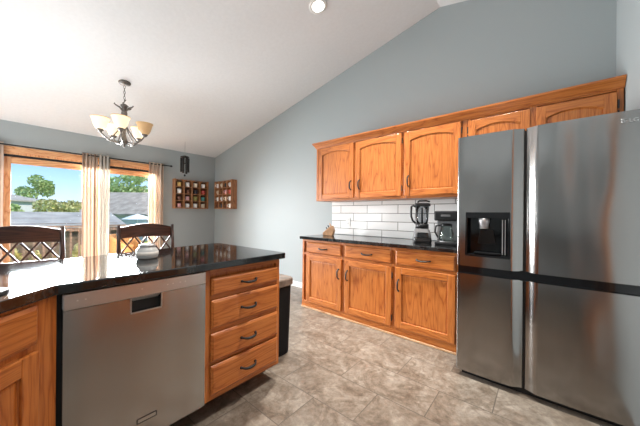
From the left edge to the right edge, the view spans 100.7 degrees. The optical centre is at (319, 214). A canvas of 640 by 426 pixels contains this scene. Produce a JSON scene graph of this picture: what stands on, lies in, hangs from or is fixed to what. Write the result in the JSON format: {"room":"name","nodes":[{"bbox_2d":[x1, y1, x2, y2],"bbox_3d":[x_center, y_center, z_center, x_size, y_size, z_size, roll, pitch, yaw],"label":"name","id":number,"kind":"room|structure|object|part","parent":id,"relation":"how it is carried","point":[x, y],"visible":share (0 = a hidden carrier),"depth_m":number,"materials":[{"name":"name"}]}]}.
{"room":"kitchen","nodes":[
{"label":"kitchen","id":0,"kind":"room"},
{"bbox_2d":[0,119,214,248],"bbox_3d":[-3.924,-0.082,4.429,0.130,2.476,4.500,1,0,40],"label":"wall","id":1,"kind":"structure","parent":0,"point":[191,226],"depth_m":5.30,"materials":[{"name":"grey paint"}]},
{"bbox_2d":[2,145,148,262],"bbox_3d":[-3.873,0.094,4.476,0.150,2.123,2.110,1,0,40],"label":"window","id":2,"kind":"structure","parent":1,"relation":"in","point":[12,154],"depth_m":4.00,"materials":[{"name":"brown wood"}]},
{"bbox_3d":[-4.123,0.150,4.148,0.040,1.948,1.064,1,0,40],"label":"sash","id":3,"kind":"part","parent":2,"relation":"part of","materials":[{"name":"brown wood"}]},
{"bbox_3d":[-3.822,0.095,4.434,0.019,2.123,2.110,1,0,40],"label":"casing","id":4,"kind":"part","parent":2,"relation":"part of","materials":[{"name":"brown wood"}]},
{"bbox_3d":[-3.576,0.155,4.876,0.040,1.948,0.894,1,0,40],"label":"sash","id":5,"kind":"part","parent":2,"relation":"part of","materials":[{"name":"brown wood"}]},
{"bbox_2d":[0,143,171,166],"bbox_3d":[-3.880,-0.959,4.269,0.090,0.070,2.801,1,0,40],"label":"curtain rod","id":6,"kind":"object","parent":1,"relation":"attached to","point":[0,143],"visible":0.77,"depth_m":4.16,"materials":[{"name":"black metal"}]},
{"bbox_2d":[0,142,3,263],"bbox_3d":[-4.454,0.065,3.561,0.071,2.143,0.258,1,0,40],"label":"curtain","id":7,"kind":"object","parent":6,"relation":"hanging from","point":[1,145],"visible":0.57,"depth_m":3.66,"materials":[{"name":"beige fabric"}]},
{"bbox_2d":[81,152,97,256],"bbox_3d":[-3.783,0.071,4.356,0.080,2.143,0.207,1,0,40],"label":"curtain","id":8,"kind":"object","parent":6,"relation":"hanging from","point":[89,163],"visible":0.8,"depth_m":4.36,"materials":[{"name":"beige fabric"}]},
{"bbox_2d":[98,155,109,254],"bbox_3d":[-3.660,0.072,4.502,0.080,2.143,0.155,1,0,40],"label":"curtain","id":9,"kind":"object","parent":6,"relation":"hanging from","point":[104,163],"visible":0.77,"depth_m":4.48,"materials":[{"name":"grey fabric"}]},
{"bbox_2d":[148,162,163,248],"bbox_3d":[-3.156,0.076,5.101,0.080,2.143,0.265,1,0,40],"label":"curtain","id":10,"kind":"object","parent":6,"relation":"hanging from","point":[156,172],"visible":0.73,"depth_m":5.10,"materials":[{"name":"beige fabric"}]},
{"bbox_2d":[172,178,208,208],"bbox_3d":[-2.736,-0.426,5.634,0.125,0.601,0.700,1,0,40],"label":"mug rack","id":11,"kind":"object","parent":1,"relation":"attached to","point":[175,187],"visible":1,"depth_m":5.60,"materials":[{"name":"brown wood"}]},
{"bbox_2d":[0,0,466,157],"bbox_3d":[-1.480,-1.878,2.383,6.500,1.216,4.780,1,0,40],"label":"ceiling","id":12,"kind":"structure","parent":0,"point":[207,75],"depth_m":3.13,"materials":[{"name":"white paint"}]},
{"bbox_2d":[90,79,152,146],"bbox_3d":[-2.501,-1.264,3.359,0.640,0.836,0.626,1,0,40],"label":"chandelier","id":13,"kind":"object","parent":12,"relation":"hanging from","point":[119,125],"visible":1,"depth_m":3.34,"materials":[{"name":"white glass"}]},
{"bbox_3d":[-2.649,-1.101,3.200,0.192,0.137,0.192,1,0,40],"label":"lamp shade","id":14,"kind":"part","parent":13,"relation":"part of","materials":[{"name":"beige glass"}]},
{"bbox_3d":[-2.578,-0.954,3.275,0.022,0.125,0.227,1,0,43],"label":"arm","id":15,"kind":"part","parent":13,"relation":"part of","materials":[{"name":"grey metal"}]},
{"bbox_3d":[-2.699,-1.101,3.471,0.192,0.137,0.192,1,0,40],"label":"lamp shade","id":16,"kind":"part","parent":13,"relation":"part of","materials":[{"name":"beige glass"}]},
{"bbox_3d":[-2.375,-1.099,3.164,0.192,0.137,0.192,1,0,40],"label":"lamp shade","id":17,"kind":"part","parent":13,"relation":"part of","materials":[{"name":"beige glass"}]},
{"bbox_3d":[-2.457,-1.099,3.603,0.192,0.137,0.192,1,0,40],"label":"lamp shade","id":18,"kind":"part","parent":13,"relation":"part of","materials":[{"name":"beige glass"}]},
{"bbox_3d":[-2.256,-1.098,3.413,0.192,0.137,0.192,1,0,40],"label":"lamp shade","id":19,"kind":"part","parent":13,"relation":"part of","materials":[{"name":"orange glass"}]},
{"bbox_2d":[180,155,189,175],"bbox_3d":[-2.621,-1.072,5.147,0.161,0.670,0.158,1,0,40],"label":"wind chime","id":20,"kind":"object","parent":12,"relation":"hanging from","point":[187,160],"visible":1,"depth_m":5.10,"materials":[{"name":"black metal"}]},
{"bbox_2d":[309,0,326,14],"bbox_3d":[-0.021,-2.131,2.718,0.187,0.046,0.183,1,0,-44],"label":"recessed light","id":21,"kind":"object","parent":12,"relation":"in","point":[316,7],"visible":1,"depth_m":2.71,"materials":[{"name":"white paint"}]},
{"bbox_2d":[169,285,614,425],"bbox_3d":[-1.508,1.238,2.383,6.500,0.120,4.780,1,0,40],"label":"floor","id":22,"kind":"structure","parent":0,"point":[334,371],"depth_m":1.80,"materials":[{"name":"tile"}]},
{"bbox_2d":[0,295,56,425],"bbox_3d":[-1.107,0.744,0.550,0.360,0.872,0.950,1,0,-5],"label":"base cabinet","id":23,"kind":"object","parent":22,"relation":"on","point":[27,332],"visible":0.9,"depth_m":0.91,"materials":[{"name":"brown wood"}]},
{"bbox_3d":[-0.996,0.758,0.741,0.013,0.432,0.296,1,0,-5],"label":"panel","id":24,"kind":"part","parent":23,"relation":"part of","materials":[{"name":"brown wood"}]},
{"bbox_3d":[-0.990,0.391,0.741,0.020,0.138,0.412,1,0,-5],"label":"drawer","id":25,"kind":"part","parent":23,"relation":"part of","materials":[{"name":"brown wood"}]},
{"bbox_3d":[-0.993,0.758,0.741,0.020,0.555,0.412,1,0,-5],"label":"door","id":26,"kind":"part","parent":23,"relation":"part of","materials":[{"name":"brown wood"}]},
{"bbox_2d":[0,243,284,313],"bbox_3d":[-0.770,0.290,0.597,2.796,0.040,2.702,1,0,40],"label":"countertop","id":27,"kind":"structure","parent":23,"relation":"on","point":[27,283],"depth_m":1.32,"materials":[{"name":"black stone"}]},
{"bbox_2d":[0,287,9,294],"bbox_3d":[-1.264,0.359,0.552,0.450,0.204,0.760,1,0,-5],"label":"plate","id":28,"kind":"object","parent":27,"relation":"in","point":[3,290],"visible":1,"depth_m":0.91,"materials":[{"name":"white ceramic"}]},
{"bbox_2d":[135,243,158,259],"bbox_3d":[-1.058,0.222,1.626,0.120,0.090,0.120,1,0,40],"label":"candle jar","id":29,"kind":"object","parent":27,"relation":"on","point":[146,250],"visible":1,"depth_m":1.59,"materials":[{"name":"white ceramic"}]},
{"bbox_3d":[-1.057,0.186,1.626,0.089,0.018,0.089,1,0,40],"label":"lid","id":30,"kind":"part","parent":29,"relation":"part of","materials":[{"name":"white ceramic"}]},
{"bbox_2d":[0,225,64,265],"bbox_3d":[-2.022,0.627,1.788,0.476,1.092,0.488,1,0,40],"label":"bar stool","id":31,"kind":"object","parent":22,"relation":"on","point":[20,234],"visible":0.38,"depth_m":1.96,"materials":[{"name":"brown wood"}]},
{"bbox_3d":[-2.187,0.147,1.931,0.034,0.134,0.430,1,0,40],"label":"rail","id":32,"kind":"part","parent":31,"relation":"part of","materials":[{"name":"brown wood"}]},
{"bbox_3d":[-2.172,0.357,1.916,0.020,0.029,0.426,1,0,40],"label":"rail","id":33,"kind":"part","parent":31,"relation":"part of","materials":[{"name":"brown wood"}]},
{"bbox_3d":[-2.021,0.634,2.082,0.080,1.078,0.038,1,0,40],"label":"post","id":34,"kind":"part","parent":31,"relation":"part of","materials":[{"name":"brown wood"}]},
{"bbox_2d":[55,272,205,425],"bbox_3d":[-1.054,0.747,1.442,0.599,0.867,0.590,1,0,40],"label":"dishwasher","id":35,"kind":"object","parent":22,"relation":"on","point":[132,354],"visible":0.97,"depth_m":1.21,"materials":[{"name":"silver metal"}]},
{"bbox_2d":[55,295,61,425],"bbox_3d":[-1.072,0.690,1.458,0.552,0.753,0.590,1,0,40],"label":"tub","id":36,"kind":"object","parent":35,"relation":"in","point":[59,297],"depth_m":1.06,"materials":[{"name":"black rubber"}]},
{"bbox_3d":[-0.828,0.420,1.264,0.024,0.072,0.133,1,0,40],"label":"pocket handle","id":37,"kind":"part","parent":35,"relation":"part of","materials":[{"name":"black plastic"}]},
{"bbox_2d":[116,223,173,253],"bbox_3d":[-1.498,0.632,2.409,0.476,1.092,0.488,1,0,40],"label":"bar stool","id":38,"kind":"object","parent":22,"relation":"on","point":[145,229],"visible":0.21,"depth_m":2.52,"materials":[{"name":"brown wood"}]},
{"bbox_3d":[-1.788,0.636,2.359,0.080,1.078,0.038,1,0,40],"label":"post","id":39,"kind":"part","parent":38,"relation":"part of","materials":[{"name":"brown wood"}]},
{"bbox_3d":[-1.663,0.151,2.551,0.034,0.134,0.430,1,0,40],"label":"rail","id":40,"kind":"part","parent":38,"relation":"part of","materials":[{"name":"brown wood"}]},
{"bbox_3d":[-1.498,0.638,2.703,0.080,1.078,0.038,1,0,40],"label":"post","id":41,"kind":"part","parent":38,"relation":"part of","materials":[{"name":"brown wood"}]},
{"bbox_2d":[204,259,278,404],"bbox_3d":[-0.888,0.746,1.641,0.668,0.872,1.189,1,0,40],"label":"base cabinet","id":42,"kind":"object","parent":22,"relation":"on","point":[242,302],"visible":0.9,"depth_m":1.65,"materials":[{"name":"brown wood"}]},
{"bbox_3d":[-0.466,0.956,1.704,0.020,0.170,0.496,1,0,40],"label":"drawer","id":43,"kind":"part","parent":42,"relation":"part of","materials":[{"name":"brown wood"}]},
{"bbox_3d":[-0.465,0.768,1.704,0.020,0.161,0.496,1,0,40],"label":"drawer","id":44,"kind":"part","parent":42,"relation":"part of","materials":[{"name":"brown wood"}]},
{"bbox_3d":[-0.463,0.577,1.704,0.020,0.164,0.496,1,0,40],"label":"drawer","id":45,"kind":"part","parent":42,"relation":"part of","materials":[{"name":"brown wood"}]},
{"bbox_3d":[-0.461,0.416,1.704,0.020,0.103,0.496,1,0,40],"label":"drawer","id":46,"kind":"part","parent":42,"relation":"part of","materials":[{"name":"brown wood"}]},
{"bbox_3d":[-0.443,0.959,1.684,0.040,0.023,0.122,1,0,40],"label":"handle","id":47,"kind":"part","parent":42,"relation":"part of","materials":[{"name":"black metal"}]},
{"bbox_3d":[-0.441,0.771,1.684,0.040,0.023,0.122,1,0,40],"label":"handle","id":48,"kind":"part","parent":42,"relation":"part of","materials":[{"name":"black metal"}]},
{"bbox_3d":[-0.440,0.580,1.684,0.040,0.023,0.122,1,0,40],"label":"handle","id":49,"kind":"part","parent":42,"relation":"part of","materials":[{"name":"black metal"}]},
{"bbox_3d":[-0.438,0.419,1.684,0.040,0.023,0.122,1,0,40],"label":"handle","id":50,"kind":"part","parent":42,"relation":"part of","materials":[{"name":"black metal"}]},
{"bbox_2d":[278,274,292,356],"bbox_3d":[-0.484,0.861,2.321,0.444,0.649,0.304,1,0,40],"label":"trash bin","id":51,"kind":"object","parent":22,"relation":"on","point":[285,281],"visible":0.26,"depth_m":2.23,"materials":[{"name":"black plastic"}]},
{"bbox_3d":[-0.481,0.569,2.321,0.444,0.064,0.304,1,0,40],"label":"lid","id":52,"kind":"part","parent":51,"relation":"part of","materials":[{"name":"beige plastic"}]},
{"bbox_2d":[301,239,393,334],"bbox_3d":[0.426,0.757,3.260,1.260,0.874,0.668,1,0,40],"label":"base cabinet","id":53,"kind":"object","parent":22,"relation":"on","point":[354,283],"visible":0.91,"depth_m":2.95,"materials":[{"name":"brown wood"}]},
{"bbox_3d":[0.038,0.809,3.219,0.428,0.473,0.013,1,0,40],"label":"panel","id":54,"kind":"part","parent":53,"relation":"part of","materials":[{"name":"brown wood"}]},
{"bbox_3d":[0.036,0.808,3.217,0.544,0.596,0.020,1,0,40],"label":"door","id":55,"kind":"part","parent":53,"relation":"part of","materials":[{"name":"brown wood"}]},
{"bbox_3d":[0.040,0.416,3.217,0.544,0.134,0.020,1,0,40],"label":"drawer","id":56,"kind":"part","parent":53,"relation":"part of","materials":[{"name":"brown wood"}]},
{"bbox_3d":[0.498,0.813,2.831,0.448,0.473,0.013,1,0,40],"label":"panel","id":57,"kind":"part","parent":53,"relation":"part of","materials":[{"name":"brown wood"}]},
{"bbox_3d":[0.496,0.812,2.829,0.564,0.596,0.020,1,0,40],"label":"door","id":58,"kind":"part","parent":53,"relation":"part of","materials":[{"name":"brown wood"}]},
{"bbox_3d":[0.500,0.420,2.829,0.564,0.134,0.020,1,0,40],"label":"drawer","id":59,"kind":"part","parent":53,"relation":"part of","materials":[{"name":"brown wood"}]},
{"bbox_2d":[300,234,456,252],"bbox_3d":[0.664,0.305,3.077,1.890,0.036,0.646,1,0,40],"label":"countertop","id":60,"kind":"structure","parent":53,"relation":"on","point":[352,239],"depth_m":2.84,"materials":[{"name":"black stone"}]},
{"bbox_2d":[323,223,334,235],"bbox_3d":[0.121,0.198,3.563,0.158,0.167,0.079,1,0,22],"label":"knife block","id":61,"kind":"object","parent":60,"relation":"on","point":[329,231],"visible":1,"depth_m":3.52,"materials":[{"name":"brown wood"}]},
{"bbox_2d":[410,200,431,242],"bbox_3d":[1.054,0.068,2.788,0.209,0.443,0.206,1,0,16],"label":"blender","id":62,"kind":"object","parent":60,"relation":"on","point":[421,234],"visible":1,"depth_m":2.72,"materials":[{"name":"black plastic"}]},
{"bbox_3d":[0.986,-0.002,2.808,0.067,0.208,0.022,1,0,16],"label":"jug handle","id":63,"kind":"part","parent":62,"relation":"part of","materials":[{"name":"black plastic"}]},
{"bbox_3d":[1.069,0.190,2.783,0.166,0.089,0.193,1,0,16],"label":"motor","id":64,"kind":"part","parent":62,"relation":"part of","materials":[{"name":"grey plastic"}]},
{"bbox_3d":[1.071,-0.104,2.783,0.154,0.036,0.154,1,0,16],"label":"lid","id":65,"kind":"part","parent":62,"relation":"part of","materials":[{"name":"black plastic"}]},
{"bbox_3d":[1.042,0.206,2.690,0.110,0.048,0.010,1,0,16],"label":"control panel","id":66,"kind":"part","parent":62,"relation":"part of","materials":[{"name":"black plastic"}]},
{"bbox_2d":[434,211,457,245],"bbox_3d":[1.243,0.129,2.607,0.206,0.325,0.284,1,0,30],"label":"coffee maker","id":67,"kind":"object","parent":60,"relation":"on","point":[446,226],"visible":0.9,"depth_m":2.58,"materials":[{"name":"black plastic"}]},
{"bbox_3d":[1.298,0.162,2.691,0.195,0.199,0.085,1,0,30],"label":"water tank","id":68,"kind":"part","parent":67,"relation":"part of","materials":[{"name":"clear glass"}]},
{"bbox_2d":[393,248,457,354],"bbox_3d":[1.137,0.763,2.661,0.603,0.874,0.668,1,0,40],"label":"base cabinet","id":69,"kind":"object","parent":22,"relation":"on","point":[425,282],"visible":0.86,"depth_m":2.43,"materials":[{"name":"brown wood"}]},
{"bbox_3d":[0.953,0.814,2.448,0.427,0.472,0.013,1,0,40],"label":"panel","id":70,"kind":"part","parent":69,"relation":"part of","materials":[{"name":"brown wood"}]},
{"bbox_3d":[0.951,0.813,2.446,0.543,0.595,0.020,1,0,40],"label":"door","id":71,"kind":"part","parent":69,"relation":"part of","materials":[{"name":"brown wood"}]},
{"bbox_3d":[0.955,0.423,2.446,0.543,0.137,0.020,1,0,40],"label":"drawer","id":72,"kind":"part","parent":69,"relation":"part of","materials":[{"name":"brown wood"}]},
{"bbox_2d":[456,109,639,425],"bbox_3d":[1.662,0.317,2.043,0.914,1.776,0.886,1,0,40],"label":"refrigerator","id":73,"kind":"object","parent":22,"relation":"on","point":[548,222],"visible":1,"depth_m":1.64,"materials":[{"name":"grey metal"}]},
{"bbox_3d":[1.201,0.797,1.899,0.400,0.719,0.064,1,0,40],"label":"door","id":74,"kind":"part","parent":73,"relation":"part of","materials":[{"name":"metal"}]},
{"bbox_3d":[1.209,-0.098,1.899,0.400,0.955,0.064,1,0,40],"label":"door","id":75,"kind":"part","parent":73,"relation":"part of","materials":[{"name":"metal"}]},
{"bbox_3d":[1.553,0.800,1.601,0.506,0.719,0.064,1,0,40],"label":"door","id":76,"kind":"part","parent":73,"relation":"part of","materials":[{"name":"metal"}]},
{"bbox_3d":[1.561,-0.095,1.601,0.506,0.955,0.064,1,0,40],"label":"door","id":77,"kind":"part","parent":73,"relation":"part of","materials":[{"name":"metal"}]},
{"bbox_2d":[214,0,616,282],"bbox_3d":[0.000,-0.565,4.153,6.500,3.513,0.130,1,0,40],"label":"wall","id":78,"kind":"structure","parent":0,"point":[469,54],"depth_m":3.16,"materials":[{"name":"grey paint"}]},
{"bbox_2d":[214,179,236,208],"bbox_3d":[-2.028,-0.422,5.686,0.675,0.606,0.135,1,0,40],"label":"mug rack","id":79,"kind":"object","parent":78,"relation":"attached to","point":[233,202],"visible":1,"depth_m":5.57,"materials":[{"name":"brown wood"}]},
{"bbox_2d":[292,281,301,287],"bbox_3d":[-1.133,1.139,5.001,3.393,0.085,0.012,1,0,40],"label":"baseboard","id":80,"kind":"structure","parent":78,"relation":"attached to","point":[295,283],"depth_m":4.35,"materials":[{"name":"white paint"}]},
{"bbox_2d":[346,218,349,225],"bbox_3d":[0.393,0.102,3.711,0.072,0.116,0.007,1,0,40],"label":"wall outlet","id":81,"kind":"object","parent":78,"relation":"attached to","point":[347,219],"visible":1,"depth_m":3.71,"materials":[{"name":"white paint"}]},
{"bbox_2d":[316,132,410,201],"bbox_3d":[0.512,-0.545,3.384,1.249,0.738,0.384,1,0,40],"label":"upper cabinet","id":82,"kind":"object","parent":78,"relation":"attached to","point":[371,169],"visible":0.97,"depth_m":3.20,"materials":[{"name":"brown wood"}]},
{"bbox_3d":[0.203,-0.550,3.463,0.448,0.570,0.013,1,0,40],"label":"panel","id":83,"kind":"part","parent":82,"relation":"part of","materials":[{"name":"brown wood"}]},
{"bbox_3d":[0.201,-0.550,3.461,0.564,0.694,0.020,1,0,40],"label":"door","id":84,"kind":"part","parent":82,"relation":"part of","materials":[{"name":"brown wood"}]},
{"bbox_3d":[0.664,-0.545,3.074,0.467,0.568,0.013,1,0,40],"label":"panel","id":85,"kind":"part","parent":82,"relation":"part of","materials":[{"name":"brown wood"}]},
{"bbox_3d":[0.663,-0.545,3.072,0.583,0.692,0.020,1,0,40],"label":"door","id":86,"kind":"part","parent":82,"relation":"part of","materials":[{"name":"brown wood"}]},
{"bbox_2d":[312,74,626,148],"bbox_3d":[1.112,-0.930,2.882,2.878,0.070,0.380,1,0,40],"label":"crown molding","id":87,"kind":"structure","parent":82,"relation":"attached to","point":[617,82],"depth_m":2.32,"materials":[{"name":"brown wood"}]},
{"bbox_2d":[332,199,457,239],"bbox_3d":[0.894,0.056,3.302,1.867,0.456,0.011,1,0,40],"label":"backsplash","id":88,"kind":"structure","parent":78,"relation":"attached to","point":[367,218],"depth_m":3.36,"materials":[{"name":"white tile"}]},
{"bbox_2d":[403,119,466,199],"bbox_3d":[1.224,-0.539,2.784,0.617,0.738,0.384,1,0,40],"label":"upper cabinet","id":89,"kind":"object","parent":78,"relation":"attached to","point":[430,154],"visible":0.88,"depth_m":2.67,"materials":[{"name":"brown wood"}]},
{"bbox_3d":[1.122,-0.541,2.688,0.432,0.564,0.013,1,0,40],"label":"panel","id":90,"kind":"part","parent":89,"relation":"part of","materials":[{"name":"brown wood"}]},
{"bbox_2d":[467,88,623,136],"bbox_3d":[1.848,-0.749,2.286,0.981,0.307,0.343,1,0,40],"label":"upper cabinet","id":91,"kind":"object","parent":78,"relation":"attached to","point":[612,101],"visible":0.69,"depth_m":2.09,"materials":[{"name":"brown wood"}]},
{"bbox_3d":[1.554,-0.744,2.325,0.334,0.130,0.013,1,0,40],"label":"panel","id":92,"kind":"part","parent":91,"relation":"part of","materials":[{"name":"brown wood"}]},
{"bbox_3d":[1.553,-0.744,2.323,0.450,0.254,0.020,1,0,40],"label":"door","id":93,"kind":"part","parent":91,"relation":"part of","materials":[{"name":"brown wood"}]},
{"bbox_3d":[1.925,-0.741,2.013,0.326,0.130,0.013,1,0,40],"label":"panel","id":94,"kind":"part","parent":91,"relation":"part of","materials":[{"name":"brown wood"}]},
{"bbox_3d":[1.923,-0.741,2.011,0.442,0.254,0.020,1,0,40],"label":"door","id":95,"kind":"part","parent":91,"relation":"part of","materials":[{"name":"brown wood"}]},
{"bbox_2d":[616,0,639,110],"bbox_3d":[0.935,-0.383,0.337,0.130,3.164,4.500,1,0,40],"label":"wall","id":96,"kind":"structure","parent":0,"point":[628,11],"depth_m":1.77,"materials":[{"name":"grey paint"}]},
{"label":"outside","id":97,"kind":"structure","parent":0,"visible":0},
{"bbox_3d":[-4.471,1.336,5.599,2.185,0.190,5.800,1,0,40],"label":"deck","id":98,"kind":"object","parent":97,"visible":0},
{"bbox_2d":[12,224,143,261],"bbox_3d":[-5.224,0.741,6.238,0.120,0.984,5.800,1,0,40],"label":"deck railing","id":99,"kind":"object","parent":98,"relation":"on","point":[79,230],"visible":0.1,"depth_m":5.89,"materials":[{"name":"brown wood"}]},
{"bbox_3d":[-5.220,0.264,6.238,0.120,0.030,5.800,1,0,40],"label":"rail","id":100,"kind":"part","parent":99,"relation":"part of","materials":[{"name":"white wood"}]},
{"bbox_2d":[109,234,141,253],"bbox_3d":[-4.236,0.832,5.764,0.582,0.823,0.600,1,0,5],"label":"wicker armchair","id":101,"kind":"object","parent":98,"relation":"on","point":[134,244],"visible":0.29,"depth_m":5.55,"materials":[{"name":"orange wicker"}]},
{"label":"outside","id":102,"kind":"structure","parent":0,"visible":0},
{"bbox_3d":[-25.462,2.215,25.505,59.800,0.100,80.000,1,0,40],"label":"lawn","id":103,"kind":"structure","parent":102,"visible":0},
{"bbox_2d":[10,248,21,262],"bbox_3d":[-6.864,1.548,5.823,0.570,1.600,0.587,1,0,40],"label":"shrub","id":104,"kind":"object","parent":103,"relation":"on","point":[18,257],"visible":0.03,"depth_m":5.92,"materials":[{"name":"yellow plant"}]},
{"bbox_2d":[11,203,24,211],"bbox_3d":[-23.140,0.662,19.945,1.259,3.059,1.612,1,0,-21],"label":"shrub","id":105,"kind":"object","parent":103,"relation":"on","point":[14,208],"visible":0.27,"depth_m":19.81,"materials":[{"name":"green plant"}]},
{"bbox_2d":[11,194,37,211],"bbox_3d":[-38.598,-0.302,29.501,10.800,4.699,6.000,1,0,0],"label":"house","id":106,"kind":"structure","parent":103,"relation":"on","point":[25,203],"depth_m":30.19,"materials":[{"name":"white"}]},
{"bbox_2d":[14,174,54,198],"bbox_3d":[-40.514,-1.849,37.786,3.299,7.763,4.228,1,0,40],"label":"tree","id":107,"kind":"object","parent":103,"relation":"on","point":[45,187],"visible":0.98,"depth_m":37.34,"materials":[{"name":"green plant"}]},
{"bbox_2d":[28,250,56,260],"bbox_3d":[-6.528,1.570,6.270,0.563,1.561,0.590,1,0,40],"label":"shrub","id":108,"kind":"object","parent":103,"relation":"on","point":[37,253],"visible":0.03,"depth_m":6.15,"materials":[{"name":"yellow plant"}]},
{"bbox_2d":[32,198,81,211],"bbox_3d":[-20.143,0.479,20.486,4.036,3.476,3.056,1,0,40],"label":"hedge","id":109,"kind":"object","parent":103,"relation":"on","point":[42,205],"visible":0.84,"depth_m":19.86,"materials":[{"name":"green plant"}]},
{"bbox_2d":[10,212,125,260],"bbox_3d":[-10.897,1.094,7.550,4.200,2.399,7.900,1,0,40],"label":"garage","id":110,"kind":"structure","parent":103,"relation":"on","point":[17,218],"depth_m":8.27,"materials":[{"name":"grey"}]},
{"bbox_2d":[72,243,80,257],"bbox_3d":[-6.039,1.522,6.737,0.421,1.666,0.451,1,0,0],"label":"shrub","id":111,"kind":"object","parent":103,"relation":"on","point":[75,252],"visible":0.12,"depth_m":6.61,"materials":[{"name":"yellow plant"}]},
{"bbox_2d":[79,192,148,240],"bbox_3d":[-15.600,0.012,27.001,13.200,4.479,8.800,1,0,0],"label":"house","id":112,"kind":"structure","parent":103,"relation":"on","point":[122,205],"depth_m":24.11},
{"bbox_2d":[110,175,148,192],"bbox_3d":[-27.159,-2.093,36.791,8.623,8.489,6.983,1,0,40],"label":"tree","id":113,"kind":"object","parent":103,"relation":"on","point":[130,187],"visible":0.49,"depth_m":35.28,"materials":[{"name":"green plant"}]},
{"bbox_2d":[123,214,147,223],"bbox_3d":[-13.760,1.103,20.001,1.940,2.329,1.940,1,0,-27],"label":"parasol","id":114,"kind":"object","parent":103,"relation":"on","point":[136,216],"visible":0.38,"depth_m":19.53,"materials":[{"name":"white fabric"}]}
]}

